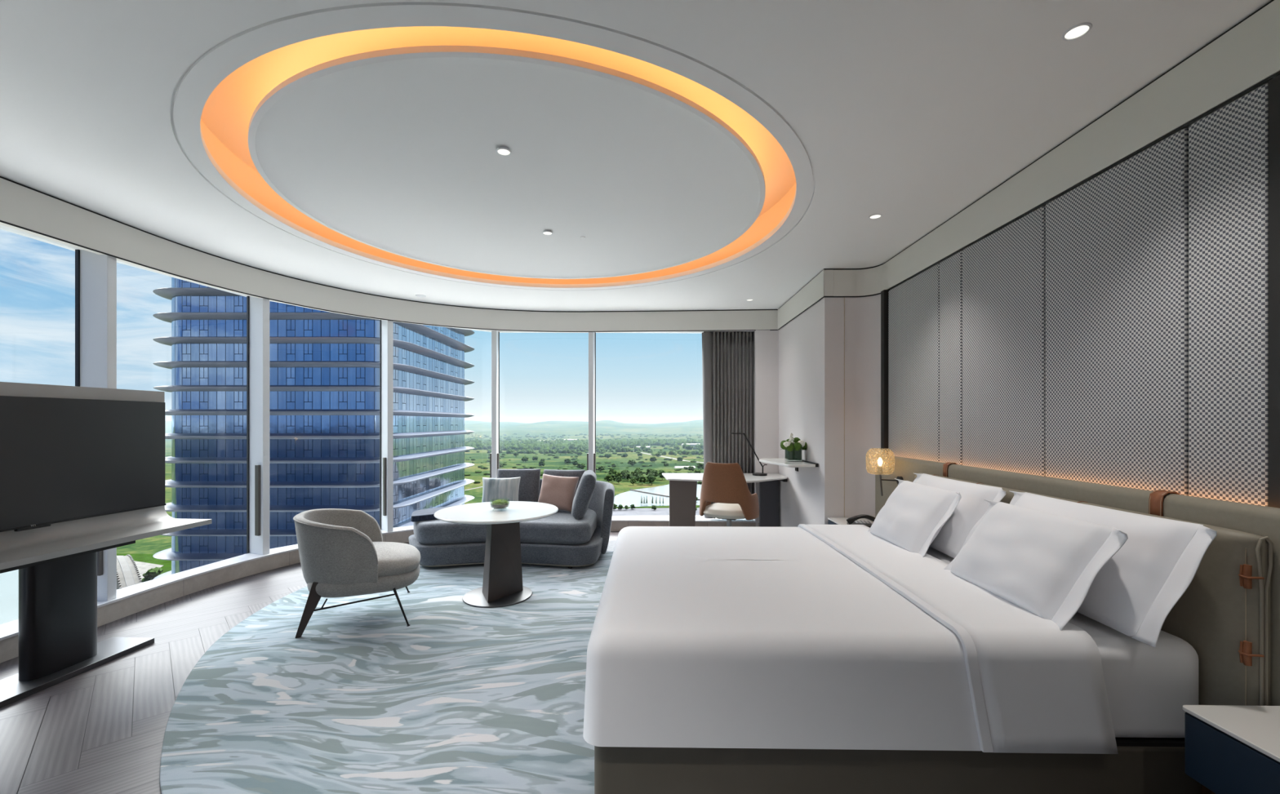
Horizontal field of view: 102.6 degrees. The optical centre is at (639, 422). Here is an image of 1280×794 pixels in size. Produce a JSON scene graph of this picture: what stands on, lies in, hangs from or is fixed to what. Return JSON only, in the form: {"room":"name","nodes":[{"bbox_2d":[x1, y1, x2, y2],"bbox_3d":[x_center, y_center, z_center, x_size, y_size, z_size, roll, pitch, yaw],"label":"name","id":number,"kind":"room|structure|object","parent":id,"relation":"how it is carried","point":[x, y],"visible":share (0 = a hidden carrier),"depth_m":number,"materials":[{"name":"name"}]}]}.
{"room":"hotel room","nodes":[
{"label":"hotel room","id":0,"kind":"room"},
{"bbox_2d":[0,531,1215,793],"bbox_3d":[-0.792,1.380,2.184,6.260,0.001,9.340,0,0,1],"label":"floor","id":1,"kind":"structure","parent":0,"point":[57,748],"depth_m":2.51,"materials":[{"name":"grey wood"}]},
{"bbox_2d":[0,382,212,708],"bbox_3d":[-3.258,0.580,2.846,0.380,1.600,1.560,0,0,4],"label":"tv stand","id":2,"kind":"object","parent":1,"relation":"on","point":[56,564],"visible":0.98,"depth_m":2.84,"materials":[{"name":"grey metal"}]},
{"bbox_2d":[0,395,166,532],"bbox_3d":[-3.395,0.224,2.855,0.048,0.735,1.500,0,0,4],"label":"television","id":3,"kind":"object","parent":2,"relation":"attached to","point":[62,460],"visible":1,"depth_m":3.06,"materials":[{"name":"black"}]},
{"bbox_2d":[159,551,613,793],"bbox_3d":[-0.608,1.373,3.300,4.405,0.013,4.316,0,0,1],"label":"rug","id":4,"kind":"object","parent":1,"relation":"on","point":[463,698],"visible":0.44,"depth_m":2.54,"materials":[{"name":"carpet"}]},
{"bbox_2d":[293,508,420,638],"bbox_3d":[-1.996,0.997,3.656,0.792,0.743,0.768,0,0,-24],"label":"armchair","id":5,"kind":"object","parent":4,"relation":"on","point":[343,553],"visible":1,"depth_m":3.35,"materials":[{"name":"grey fabric"}]},
{"bbox_2d":[433,501,558,608],"bbox_3d":[-1.120,1.028,4.040,0.940,0.676,0.940,0,0,1],"label":"round table","id":6,"kind":"object","parent":4,"relation":"on","point":[502,584],"visible":0.95,"depth_m":3.98,"materials":[{"name":"white stone"}]},
{"bbox_2d":[489,497,509,511],"bbox_3d":[-1.105,0.648,4.040,0.150,0.086,0.150,0,0,1],"label":"moss bowl","id":7,"kind":"object","parent":6,"relation":"on","point":[499,504],"visible":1,"depth_m":4.00,"materials":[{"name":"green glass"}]},
{"bbox_2d":[408,479,614,568],"bbox_3d":[-1.298,1.013,5.395,2.080,0.706,1.366,0,0,1],"label":"sofa","id":8,"kind":"object","parent":4,"relation":"on","point":[559,539],"visible":0.6,"depth_m":4.80,"materials":[{"name":"grey fabric"}]},
{"bbox_2d":[410,504,462,522],"bbox_3d":[-1.923,0.914,5.272,0.683,0.058,0.839,0,0,1],"label":"throw","id":9,"kind":"object","parent":8,"relation":"on","point":[427,514],"visible":0.44,"depth_m":4.96,"materials":[{"name":"fabric"}]},
{"bbox_2d":[481,477,520,502],"bbox_3d":[-1.476,0.755,5.426,0.401,0.391,0.252,0,0,-5],"label":"cushion","id":10,"kind":"object","parent":8,"relation":"on","point":[494,489],"visible":0.67,"depth_m":5.38,"materials":[{"name":"grey fabric"}]},
{"bbox_2d":[413,508,596,544],"bbox_3d":[-1.363,1.040,5.300,1.810,0.200,1.133,0,0,1],"label":"seat cushion","id":11,"kind":"object","parent":8,"relation":"on","point":[561,527],"depth_m":4.81,"materials":[{"name":"grey fabric"}]},
{"bbox_2d":[497,468,540,502],"bbox_3d":[-1.360,0.735,5.725,0.482,0.473,0.281,0,0,-3],"label":"cushion","id":12,"kind":"object","parent":8,"relation":"on","point":[529,485],"visible":0.44,"depth_m":5.67,"materials":[{"name":"grey fabric"}]},
{"bbox_2d":[537,474,578,512],"bbox_3d":[-0.875,0.745,5.446,0.437,0.436,0.270,0,0,12],"label":"cushion","id":13,"kind":"object","parent":8,"relation":"on","point":[559,492],"visible":0.93,"depth_m":5.38,"materials":[{"name":"pink fabric"}]},
{"bbox_2d":[543,469,585,495],"bbox_3d":[-0.855,0.740,5.716,0.482,0.468,0.278,0,0,7],"label":"cushion","id":14,"kind":"object","parent":8,"relation":"on","point":[571,473],"visible":0.23,"depth_m":5.68,"materials":[{"name":"grey fabric"}]},
{"bbox_2d":[571,470,596,519],"bbox_3d":[-0.565,0.715,5.181,0.304,0.482,0.501,0,0,-5],"label":"cushion","id":15,"kind":"object","parent":8,"relation":"on","point":[587,484],"visible":1,"depth_m":4.95,"materials":[{"name":"grey fabric"}]},
{"bbox_2d":[594,546,1200,793],"bbox_3d":[0.885,1.052,2.650,2.058,0.627,1.860,0,0,1],"label":"bed","id":16,"kind":"object","parent":4,"relation":"on","point":[1148,687],"visible":0.19,"depth_m":1.72,"materials":[{"name":"brown fabric"}]},
{"bbox_2d":[582,524,1118,754],"bbox_3d":[0.693,0.884,2.651,1.747,0.382,1.958,0,0,1],"label":"duvet","id":17,"kind":"object","parent":16,"relation":"on","point":[701,637],"visible":0.98,"depth_m":1.71,"materials":[{"name":"white fabric"}]},
{"bbox_2d":[867,478,961,557],"bbox_3d":[1.587,0.545,2.973,0.380,0.446,0.662,0,0,1],"label":"bed pillow","id":18,"kind":"object","parent":16,"relation":"on","point":[913,515],"visible":0.97,"depth_m":2.84,"materials":[{"name":"white fabric"}]},
{"bbox_2d":[912,473,1006,558],"bbox_3d":[1.775,0.528,3.010,0.361,0.463,0.862,0,0,1],"label":"bed pillow","id":19,"kind":"object","parent":16,"relation":"on","point":[971,507],"visible":0.33,"depth_m":2.74,"materials":[{"name":"white fabric"}]},
{"bbox_2d":[943,499,1128,631],"bbox_3d":[1.572,0.545,2.083,0.372,0.441,0.702,0,0,1],"label":"bed pillow","id":20,"kind":"object","parent":16,"relation":"on","point":[1046,565],"visible":0.97,"depth_m":1.94,"materials":[{"name":"white fabric"}]},
{"bbox_2d":[875,453,1279,706],"bbox_3d":[2.009,0.742,2.502,0.197,0.957,3.926,0,0,1],"label":"headboard","id":21,"kind":"object","parent":16,"relation":"attached to","point":[1228,612],"visible":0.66,"depth_m":1.71,"materials":[{"name":"beige leather"}]},
{"bbox_2d":[877,457,903,496],"bbox_3d":[1.921,0.392,4.067,0.237,0.377,0.208,0,0,1],"label":"bedside lamp","id":22,"kind":"object","parent":21,"relation":"attached to","point":[880,460],"visible":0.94,"depth_m":4.06,"materials":[{"name":"black metal"}]},
{"bbox_2d":[1008,490,1217,647],"bbox_3d":[1.759,0.528,2.065,0.363,0.464,0.902,0,0,1],"label":"bed pillow","id":23,"kind":"object","parent":16,"relation":"on","point":[1133,594],"visible":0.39,"depth_m":1.75,"materials":[{"name":"white fabric"}]},
{"bbox_2d":[662,473,787,527],"bbox_3d":[0.991,1.005,5.979,1.450,0.750,0.850,0,0,1],"label":"desk","id":24,"kind":"object","parent":1,"relation":"on","point":[682,486],"visible":0.71,"depth_m":5.83,"materials":[{"name":"grey wood"}]},
{"bbox_2d":[731,432,767,475],"bbox_3d":[1.310,0.376,6.148,0.429,0.508,0.174,0,0,1],"label":"desk lamp","id":25,"kind":"object","parent":24,"relation":"on","point":[754,473],"visible":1,"depth_m":6.14,"materials":[{"name":"black metal"}]},
{"bbox_2d":[699,462,759,526],"bbox_3d":[0.900,0.872,5.100,0.605,0.985,0.610,0,0,27],"label":"desk chair","id":26,"kind":"object","parent":1,"relation":"on","point":[725,485],"visible":0.98,"depth_m":4.87,"materials":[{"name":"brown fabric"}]},
{"bbox_2d":[827,517,872,524],"bbox_3d":[1.877,1.117,4.360,0.329,0.495,0.685,0,0,1],"label":"nightstand","id":27,"kind":"object","parent":1,"relation":"on","point":[832,521],"visible":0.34,"depth_m":4.58,"materials":[{"name":"white stone"}]},
{"bbox_2d":[846,514,875,528],"bbox_3d":[1.850,0.809,4.268,0.279,0.121,0.238,0,0,13],"label":"telephone","id":28,"kind":"object","parent":27,"relation":"on","point":[851,521],"visible":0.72,"depth_m":4.18,"materials":[{"name":"black plastic"}]},
{"bbox_2d":[1182,705,1279,793],"bbox_3d":[1.823,1.117,1.248,0.329,0.495,0.660,0,0,1],"label":"nightstand","id":29,"kind":"object","parent":1,"relation":"on","point":[1229,749],"visible":1,"depth_m":1.47,"materials":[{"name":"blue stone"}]},
{"bbox_2d":[0,0,1271,311],"bbox_3d":[-0.792,-1.570,2.184,6.260,0.300,9.340,0,0,1],"label":"ceiling","id":30,"kind":"structure","parent":0,"point":[704,154],"depth_m":2.53,"materials":[{"name":"white paint"}]},
{"bbox_2d":[415,294,426,297],"bbox_3d":[-2.451,-1.417,5.724,0.110,0.006,0.110,0,0,1],"label":"ceiling vent","id":31,"kind":"object","parent":30,"relation":"in","point":[417,295],"visible":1,"depth_m":5.71,"materials":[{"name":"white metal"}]},
{"bbox_2d":[495,146,511,155],"bbox_3d":[-0.770,-1.540,2.894,0.086,0.024,0.086,0,0,1],"label":"recessed light","id":32,"kind":"object","parent":30,"relation":"in","point":[501,150],"visible":1,"depth_m":2.89,"materials":[{"name":"white metal"}]},
{"bbox_2d":[542,230,552,235],"bbox_3d":[-0.748,-1.543,4.144,0.086,0.024,0.086,0,0,1],"label":"recessed light","id":33,"kind":"object","parent":30,"relation":"in","point":[545,232],"visible":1,"depth_m":4.13,"materials":[{"name":"white metal"}]},
{"bbox_2d":[868,213,882,219],"bbox_3d":[1.619,-1.428,3.523,0.086,0.024,0.086,0,0,1],"label":"recessed light","id":34,"kind":"object","parent":30,"relation":"in","point":[875,215],"visible":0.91,"depth_m":3.52,"materials":[{"name":"white metal"}]},
{"bbox_2d":[1061,22,1092,40],"bbox_3d":[1.585,-1.428,1.859,0.086,0.024,0.086,0,0,1],"label":"recessed light","id":35,"kind":"object","parent":30,"relation":"in","point":[1078,30],"visible":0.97,"depth_m":1.86,"materials":[{"name":"white metal"}]},
{"bbox_2d":[754,329,778,527],"bbox_3d":[1.593,0.110,6.438,0.290,2.540,0.070,0,0,1],"label":"wall","id":36,"kind":"structure","parent":0,"point":[766,341],"depth_m":6.40,"materials":[{"name":"white paint"}]},
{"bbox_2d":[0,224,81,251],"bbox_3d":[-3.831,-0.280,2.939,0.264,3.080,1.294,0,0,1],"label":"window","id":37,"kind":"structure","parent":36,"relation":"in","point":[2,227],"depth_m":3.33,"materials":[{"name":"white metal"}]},
{"bbox_2d":[75,249,248,600],"bbox_3d":[-3.808,-0.280,4.211,0.265,3.080,1.367,0,0,1],"label":"window","id":38,"kind":"structure","parent":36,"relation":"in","point":[95,275],"depth_m":3.55,"materials":[{"name":"white metal"}]},
{"bbox_2d":[246,296,282,555],"bbox_3d":[-3.347,-0.280,5.378,0.778,3.080,1.226,0,0,1],"label":"window","id":39,"kind":"structure","parent":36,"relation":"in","point":[257,308],"depth_m":4.81,"materials":[{"name":"white metal"}]},
{"bbox_2d":[0,515,759,663],"bbox_3d":[-1.019,1.308,2.068,5.330,0.145,8.900,0,0,1],"label":"trim","id":40,"kind":"structure","parent":36,"relation":"attached to","point":[9,647],"depth_m":4.20,"materials":[{"name":"stone"}]},
{"bbox_2d":[379,320,491,532],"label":"window","id":41,"kind":"structure","parent":36,"relation":"in","point":[386,327],"depth_m":5.83,"materials":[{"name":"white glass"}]},
{"bbox_2d":[489,330,588,478],"bbox_3d":[-1.286,-0.280,6.698,1.317,3.080,0.298,0,0,1],"label":"window","id":42,"kind":"structure","parent":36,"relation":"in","point":[495,455],"depth_m":6.57,"materials":[{"name":"white metal"}]},
{"bbox_2d":[586,331,703,474],"bbox_3d":[0.106,-0.280,6.726,1.577,3.080,0.334,0,0,1],"label":"window frame","id":43,"kind":"structure","parent":36,"relation":"in","point":[591,455],"depth_m":6.57,"materials":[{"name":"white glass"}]},
{"bbox_2d":[702,331,754,519],"bbox_3d":[1.162,0.028,6.540,0.738,2.384,0.082,0,0,1],"label":"curtain","id":44,"kind":"object","parent":36,"relation":"hanging from","point":[727,357],"visible":0.73,"depth_m":6.53,"materials":[{"name":"grey fabric"}]},
{"bbox_2d":[778,293,880,527],"bbox_3d":[1.998,0.110,5.516,0.564,2.540,1.900,0,0,1],"label":"wall","id":45,"kind":"structure","parent":0,"point":[811,344],"depth_m":4.72,"materials":[{"name":"white paint"}]},
{"bbox_2d":[0,176,777,332],"bbox_3d":[-1.062,-1.288,2.114,5.424,0.268,8.990,0,0,1],"label":"crown molding","id":46,"kind":"structure","parent":45,"relation":"attached to","point":[24,208],"depth_m":5.00,"materials":[{"name":"white paint"}]},
{"bbox_2d":[759,458,817,467],"bbox_3d":[1.502,0.407,5.316,0.410,0.036,0.938,0,0,1],"label":"wall shelf","id":47,"kind":"object","parent":45,"relation":"attached to","point":[793,464],"visible":0.84,"depth_m":5.08,"materials":[{"name":"white stone"}]},
{"bbox_2d":[780,433,807,462],"bbox_3d":[1.589,0.252,5.304,0.287,0.296,0.276,0,0,1],"label":"flower arrangement","id":48,"kind":"object","parent":47,"relation":"on","point":[793,447],"visible":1,"depth_m":5.24,"materials":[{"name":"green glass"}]},
{"bbox_2d":[777,268,833,329],"bbox_3d":[1.747,-1.288,5.548,0.090,0.268,1.685,0,0,1],"label":"trim","id":49,"kind":"structure","parent":45,"relation":"attached to","point":[812,292],"depth_m":5.34,"materials":[{"name":"white paint"}]},
{"bbox_2d":[844,297,844,517],"bbox_3d":[1.883,0.110,4.718,0.004,2.540,0.004,0,0,1],"label":"trim","id":50,"kind":"structure","parent":45,"relation":"attached to","point":[844,297],"depth_m":4.72,"materials":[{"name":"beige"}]},
{"bbox_3d":[2.234,-0.020,1.061,0.150,2.800,7.000,0,0,1],"label":"wall","id":51,"kind":"structure","parent":0,"visible":0},
{"bbox_2d":[880,289,889,455],"bbox_3d":[2.174,0.110,4.498,0.090,2.540,0.060,0,0,1],"label":"trim","id":52,"kind":"structure","parent":51,"relation":"attached to","point":[884,294],"depth_m":4.47,"materials":[{"name":"black metal"}]},
{"bbox_2d":[888,263,939,462],"bbox_3d":[2.181,-0.340,4.072,0.060,1.620,0.774,0,0,1],"label":"wall panel","id":53,"kind":"object","parent":51,"relation":"attached to","point":[913,304],"visible":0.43,"depth_m":4.01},
{"bbox_2d":[939,251,962,465],"bbox_3d":[2.172,-0.340,3.547,0.060,1.620,0.259,0,0,1],"label":"wall panel","id":54,"kind":"object","parent":51,"relation":"attached to","point":[951,268],"visible":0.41,"depth_m":3.52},
{"bbox_2d":[962,205,1045,476],"bbox_3d":[2.164,-0.340,3.057,0.060,1.620,0.706,0,0,1],"label":"wall panel","id":55,"kind":"object","parent":51,"relation":"attached to","point":[1004,272],"visible":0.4,"depth_m":2.99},
{"bbox_2d":[823,0,1279,297],"bbox_3d":[1.911,-1.288,1.182,0.560,0.268,7.230,0,0,1],"label":"crown molding","id":56,"kind":"structure","parent":51,"relation":"attached to","point":[1242,59],"depth_m":2.31,"materials":[{"name":"white paint"}]},
{"bbox_2d":[1045,128,1188,496],"bbox_3d":[2.151,-0.340,2.343,0.060,1.620,0.706,0,0,1],"label":"wall panel","id":57,"kind":"object","parent":51,"relation":"attached to","point":[1117,242],"visible":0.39,"depth_m":2.26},
{"bbox_2d":[1188,83,1267,506],"bbox_3d":[2.143,-0.340,1.853,0.060,1.620,0.258,0,0,1],"label":"wall panel","id":58,"kind":"object","parent":51,"relation":"attached to","point":[1228,147],"visible":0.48,"depth_m":1.84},
{"bbox_2d":[1267,75,1279,508],"bbox_3d":[2.142,-0.340,1.706,0.058,1.620,0.034,0,0,1],"label":"wall panel","id":59,"kind":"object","parent":51,"relation":"attached to","point":[1273,85],"depth_m":1.71,"materials":[{"name":"black"}]},
{"label":"outside","id":60,"kind":"structure","parent":0,"visible":0},
{"bbox_2d":[116,555,142,590],"bbox_3d":[-125.939,56.018,126.215,54.985,39.725,40.654,0,0,1],"label":"roof","id":61,"kind":"structure","parent":60,"point":[127,575],"depth_m":128.23,"materials":[{"name":"beige stone"}]},
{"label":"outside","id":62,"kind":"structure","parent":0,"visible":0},
{"bbox_2d":[116,419,703,554],"bbox_3d":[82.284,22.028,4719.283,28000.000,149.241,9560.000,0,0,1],"label":"landscape","id":63,"kind":"structure","parent":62,"point":[151,545],"depth_m":1184.83,"materials":[{"name":"green plant"}]},
{"bbox_2d":[152,275,474,579],"bbox_3d":[-56.650,20.500,97.950,39.740,111.760,42.340,0,0,0],"label":"office tower","id":64,"kind":"structure","parent":63,"relation":"on","point":[324,366],"depth_m":78.89,"materials":[{"name":"blue glass"}]},
{"bbox_2d":[521,456,528,462],"bbox_3d":[-223.274,70.646,993.910,15.575,11.367,15.055,0,0,42],"label":"tree","id":65,"kind":"object","parent":63,"relation":"on","point":[525,459],"visible":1,"depth_m":989.72,"materials":[{"name":"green plant"}]},
{"bbox_2d":[532,456,537,461],"bbox_3d":[-207.588,70.886,1014.213,12.046,10.888,14.918,0,0,21],"label":"tree","id":66,"kind":"object","parent":63,"relation":"on","point":[535,458],"visible":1,"depth_m":1010.47,"materials":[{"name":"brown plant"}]},
{"bbox_2d":[538,461,545,466],"bbox_3d":[-169.169,70.927,882.984,10.987,10.805,14.805,0,0,-31],"label":"tree","id":67,"kind":"object","parent":63,"relation":"on","point":[541,464],"visible":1,"depth_m":879.63,"materials":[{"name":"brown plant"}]},
{"bbox_2d":[564,458,571,463],"bbox_3d":[-133.073,71.028,942.438,13.047,10.604,14.529,0,0,-34],"label":"tree","id":68,"kind":"object","parent":63,"relation":"on","point":[566,460],"visible":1,"depth_m":939.11,"materials":[{"name":"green plant"}]},
{"bbox_2d":[572,460,577,466],"bbox_3d":[-113.862,71.391,902.161,13.535,9.878,9.884,0,0,42],"label":"tree","id":69,"kind":"object","parent":63,"relation":"on","point":[574,463],"visible":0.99,"depth_m":899.06,"materials":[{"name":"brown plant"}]},
{"bbox_2d":[576,462,585,469],"bbox_3d":[-95.712,70.754,831.270,15.279,11.151,14.224,0,0,-16],"label":"tree","id":70,"kind":"object","parent":63,"relation":"on","point":[580,465],"visible":1,"depth_m":827.75,"materials":[{"name":"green plant"}]},
{"bbox_2d":[464,433,703,484],"bbox_3d":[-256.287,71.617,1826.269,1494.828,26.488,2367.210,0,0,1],"label":"woods","id":71,"kind":"object","parent":63,"relation":"on","point":[561,446],"visible":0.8,"depth_m":1467.54,"materials":[{"name":"green plant"}]},
{"bbox_2d":[597,466,604,471],"bbox_3d":[-60.606,71.826,801.324,12.344,9.009,11.765,0,0,36],"label":"tree","id":72,"kind":"object","parent":63,"relation":"on","point":[600,468],"visible":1,"depth_m":797.79,"materials":[{"name":"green plant"}]},
{"bbox_2d":[604,453,610,458],"bbox_3d":[-69.282,70.907,1090.953,14.862,10.847,12.527,0,0,-4],"label":"tree","id":73,"kind":"object","parent":63,"relation":"on","point":[607,455],"visible":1,"depth_m":1088.32,"materials":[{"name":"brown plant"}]},
{"bbox_2d":[604,474,613,482],"bbox_3d":[-39.374,70.540,641.750,10.796,11.579,11.796,0,0,-26],"label":"tree","id":74,"kind":"object","parent":63,"relation":"on","point":[608,477],"visible":0.98,"depth_m":639.79,"materials":[{"name":"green plant"}]},
{"bbox_2d":[611,474,616,482],"bbox_3d":[-35.765,70.841,653.091,11.184,10.978,10.165,0,0,25],"label":"tree","id":75,"kind":"object","parent":63,"relation":"on","point":[612,475],"visible":0.57,"depth_m":651.46,"materials":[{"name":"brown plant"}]},
{"bbox_2d":[613,471,622,478],"bbox_3d":[-28.615,70.386,675.299,12.109,11.887,10.971,0,0,23],"label":"tree","id":76,"kind":"object","parent":63,"relation":"on","point":[617,474],"visible":0.81,"depth_m":672.79,"materials":[{"name":"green plant"}]},
{"bbox_2d":[615,475,622,482],"bbox_3d":[-26.373,71.439,639.162,8.286,9.781,9.964,0,0,-10],"label":"tree","id":77,"kind":"object","parent":63,"relation":"on","point":[619,478],"visible":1,"depth_m":636.99,"materials":[{"name":"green plant"}]},
{"bbox_2d":[623,472,632,479],"bbox_3d":[-15.883,70.962,672.343,10.938,10.737,11.566,0,0,32],"label":"tree","id":78,"kind":"object","parent":63,"relation":"on","point":[627,476],"visible":1,"depth_m":670.25,"materials":[{"name":"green plant"}]},
{"bbox_2d":[626,459,635,465],"bbox_3d":[-14.544,70.485,904.913,16.018,11.690,14.457,0,0,-4],"label":"tree","id":79,"kind":"object","parent":63,"relation":"on","point":[630,462],"visible":1,"depth_m":901.37,"materials":[{"name":"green plant"}]},
{"bbox_2d":[629,478,636,485],"bbox_3d":[-8.459,71.788,623.244,8.448,9.084,9.254,0,0,-27],"label":"tree","id":80,"kind":"object","parent":63,"relation":"on","point":[633,481],"visible":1,"depth_m":621.32,"materials":[{"name":"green plant"}]},
{"bbox_2d":[634,474,641,481],"bbox_3d":[-1.016,70.472,646.182,11.934,11.715,10.112,0,0,-12],"label":"tree","id":81,"kind":"object","parent":63,"relation":"on","point":[637,477],"visible":0.61,"depth_m":644.41,"materials":[{"name":"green plant"}]},
{"bbox_2d":[633,470,642,476],"bbox_3d":[-2.511,70.200,692.878,12.489,12.260,10.086,0,0,-2],"label":"tree","id":82,"kind":"object","parent":63,"relation":"on","point":[637,472],"visible":0.77,"depth_m":690.60,"materials":[{"name":"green plant"}]},
{"bbox_2d":[633,467,642,473],"bbox_3d":[-2.604,70.023,729.048,12.851,12.615,12.732,0,0,-26],"label":"tree","id":83,"kind":"object","parent":63,"relation":"on","point":[637,468],"visible":0.55,"depth_m":728.17,"materials":[{"name":"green plant"}]},
{"bbox_2d":[638,475,647,484],"bbox_3d":[2.784,70.592,631.275,11.690,11.476,12.770,0,0,-37],"label":"tree","id":84,"kind":"object","parent":63,"relation":"on","point":[642,479],"visible":1,"depth_m":628.34,"materials":[{"name":"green plant"}]},
{"bbox_2d":[644,468,651,475],"bbox_3d":[12.851,70.050,714.655,12.795,12.560,11.051,0,0,15],"label":"tree","id":85,"kind":"object","parent":63,"relation":"on","point":[649,471],"visible":0.84,"depth_m":712.17,"materials":[{"name":"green plant"}]},
{"bbox_2d":[647,475,655,484],"bbox_3d":[14.375,70.664,630.744,11.110,11.333,11.544,0,0,39],"label":"tree","id":86,"kind":"object","parent":63,"relation":"on","point":[651,479],"visible":1,"depth_m":628.41,"materials":[{"name":"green plant"}]},
{"bbox_2d":[646,473,656,479],"bbox_3d":[14.483,70.114,649.688,12.402,12.432,12.664,0,0,-4],"label":"tree","id":87,"kind":"object","parent":63,"relation":"on","point":[650,474],"visible":0.38,"depth_m":648.12,"materials":[{"name":"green plant"}]},
{"bbox_2d":[649,456,657,462],"bbox_3d":[25.370,70.529,985.181,15.896,11.602,11.877,0,0,-20],"label":"tree","id":88,"kind":"object","parent":63,"relation":"on","point":[651,459],"visible":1,"depth_m":981.54,"materials":[{"name":"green plant"}]},
{"bbox_2d":[651,471,658,476],"bbox_3d":[19.179,70.260,688.044,12.457,12.139,12.367,0,0,3],"label":"tree","id":89,"kind":"object","parent":63,"relation":"on","point":[655,473],"visible":0.51,"depth_m":685.73,"materials":[{"name":"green plant"}]},
{"bbox_2d":[658,471,665,478],"bbox_3d":[29.475,69.911,680.464,12.199,12.837,13.077,0,0,34],"label":"tree","id":90,"kind":"object","parent":63,"relation":"on","point":[660,473],"visible":0.7,"depth_m":678.07,"materials":[{"name":"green plant"}]},
{"bbox_2d":[676,457,682,462],"bbox_3d":[77.894,71.520,998.689,12.356,9.620,13.181,0,0,-24],"label":"tree","id":91,"kind":"object","parent":63,"relation":"on","point":[678,459],"visible":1,"depth_m":996.02,"materials":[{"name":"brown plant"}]},
{"bbox_2d":[674,466,695,468],"bbox_3d":[74.983,74.530,858.823,34.000,3.700,14.000,0,0,-9],"label":"shed","id":92,"kind":"object","parent":63,"relation":"on","point":[675,467],"visible":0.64,"depth_m":855.49,"materials":[{"name":"grey"}]},
{"bbox_2d":[687,466,694,471],"bbox_3d":[79.875,71.796,798.301,12.426,9.069,10.644,0,0,-31],"label":"tree","id":93,"kind":"object","parent":63,"relation":"on","point":[690,468],"visible":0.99,"depth_m":795.46,"materials":[{"name":"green plant"}]},
{"bbox_2d":[693,469,700,473],"bbox_3d":[82.800,71.866,739.075,10.202,8.929,12.234,0,0,37],"label":"tree","id":94,"kind":"object","parent":63,"relation":"on","point":[697,471],"visible":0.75,"depth_m":735.77,"materials":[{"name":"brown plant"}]},
{"bbox_2d":[696,462,703,470],"bbox_3d":[98.433,70.524,827.864,15.909,11.611,13.381,0,0,-38],"label":"tree","id":95,"kind":"object","parent":63,"relation":"on","point":[700,465],"visible":0.98,"depth_m":823.92,"materials":[{"name":"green plant"}]},
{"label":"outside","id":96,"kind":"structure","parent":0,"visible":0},
{"bbox_2d":[613,481,702,507],"bbox_3d":[45.242,76.830,565.622,144.250,1.100,209.850,0,0,1],"label":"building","id":97,"kind":"structure","parent":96,"point":[632,497],"depth_m":523.46,"materials":[{"name":"grey liquid"}]},
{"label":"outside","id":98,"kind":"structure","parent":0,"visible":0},
{"bbox_2d":[0,569,18,625],"bbox_3d":[-406.044,76.830,173.105,382.000,1.100,252.000,0,0,1],"label":"river water","id":99,"kind":"structure","parent":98,"point":[9,581],"depth_m":224.26,"materials":[{"name":"grey liquid"}]},
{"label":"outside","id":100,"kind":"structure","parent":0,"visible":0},
{"bbox_2d":[629,488,700,500],"bbox_3d":[46.082,75.880,539.575,116.964,1.000,82.570,0,0,1],"label":"path","id":101,"kind":"structure","parent":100,"point":[629,489],"depth_m":547.11,"materials":[{"name":"grey concrete"}]},
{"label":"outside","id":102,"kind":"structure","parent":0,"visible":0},
{"bbox_2d":[616,506,699,508],"bbox_3d":[33.094,76.820,463.994,170.000,1.120,19.000,0,0,1],"label":"lawn","id":103,"kind":"structure","parent":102,"point":[696,506],"depth_m":462.63,"materials":[{"name":"green plant"}]},
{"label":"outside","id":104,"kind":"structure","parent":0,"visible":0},
{"bbox_2d":[116,554,171,580],"bbox_3d":[-188.967,76.730,204.325,265.000,1.300,182.000,0,0,1],"label":"lawn","id":105,"kind":"structure","parent":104,"point":[148,558],"depth_m":283.42,"materials":[{"name":"green plant"}]},
{"bbox_2d":[141,567,163,582],"bbox_3d":[-224.654,71.420,235.987,6.985,9.820,7.760,0,0,-26],"label":"tree","id":106,"kind":"object","parent":105,"relation":"on","point":[151,574],"visible":0.73,"depth_m":234.45,"materials":[{"name":"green plant"}]},
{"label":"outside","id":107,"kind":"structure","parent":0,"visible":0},
{"bbox_2d":[612,507,700,515],"bbox_3d":[32.370,76.805,422.500,170.000,1.150,86.000,0,0,1],"label":"paving","id":108,"kind":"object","parent":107,"point":[630,512],"depth_m":437.05,"materials":[{"name":"white concrete"}]},
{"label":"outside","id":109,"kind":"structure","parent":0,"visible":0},
{"bbox_2d":[633,450,703,463],"bbox_3d":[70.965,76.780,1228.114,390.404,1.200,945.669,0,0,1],"label":"road","id":110,"kind":"structure","parent":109,"point":[633,451],"depth_m":1100.08,"materials":[{"name":"grey asphalt"}]},
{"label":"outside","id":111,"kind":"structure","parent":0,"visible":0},
{"bbox_2d":[133,560,163,580],"bbox_3d":[-401.475,76.630,177.026,391.000,1.500,260.000,0,0,1],"label":"shore","id":112,"kind":"structure","parent":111,"point":[143,567],"depth_m":269.85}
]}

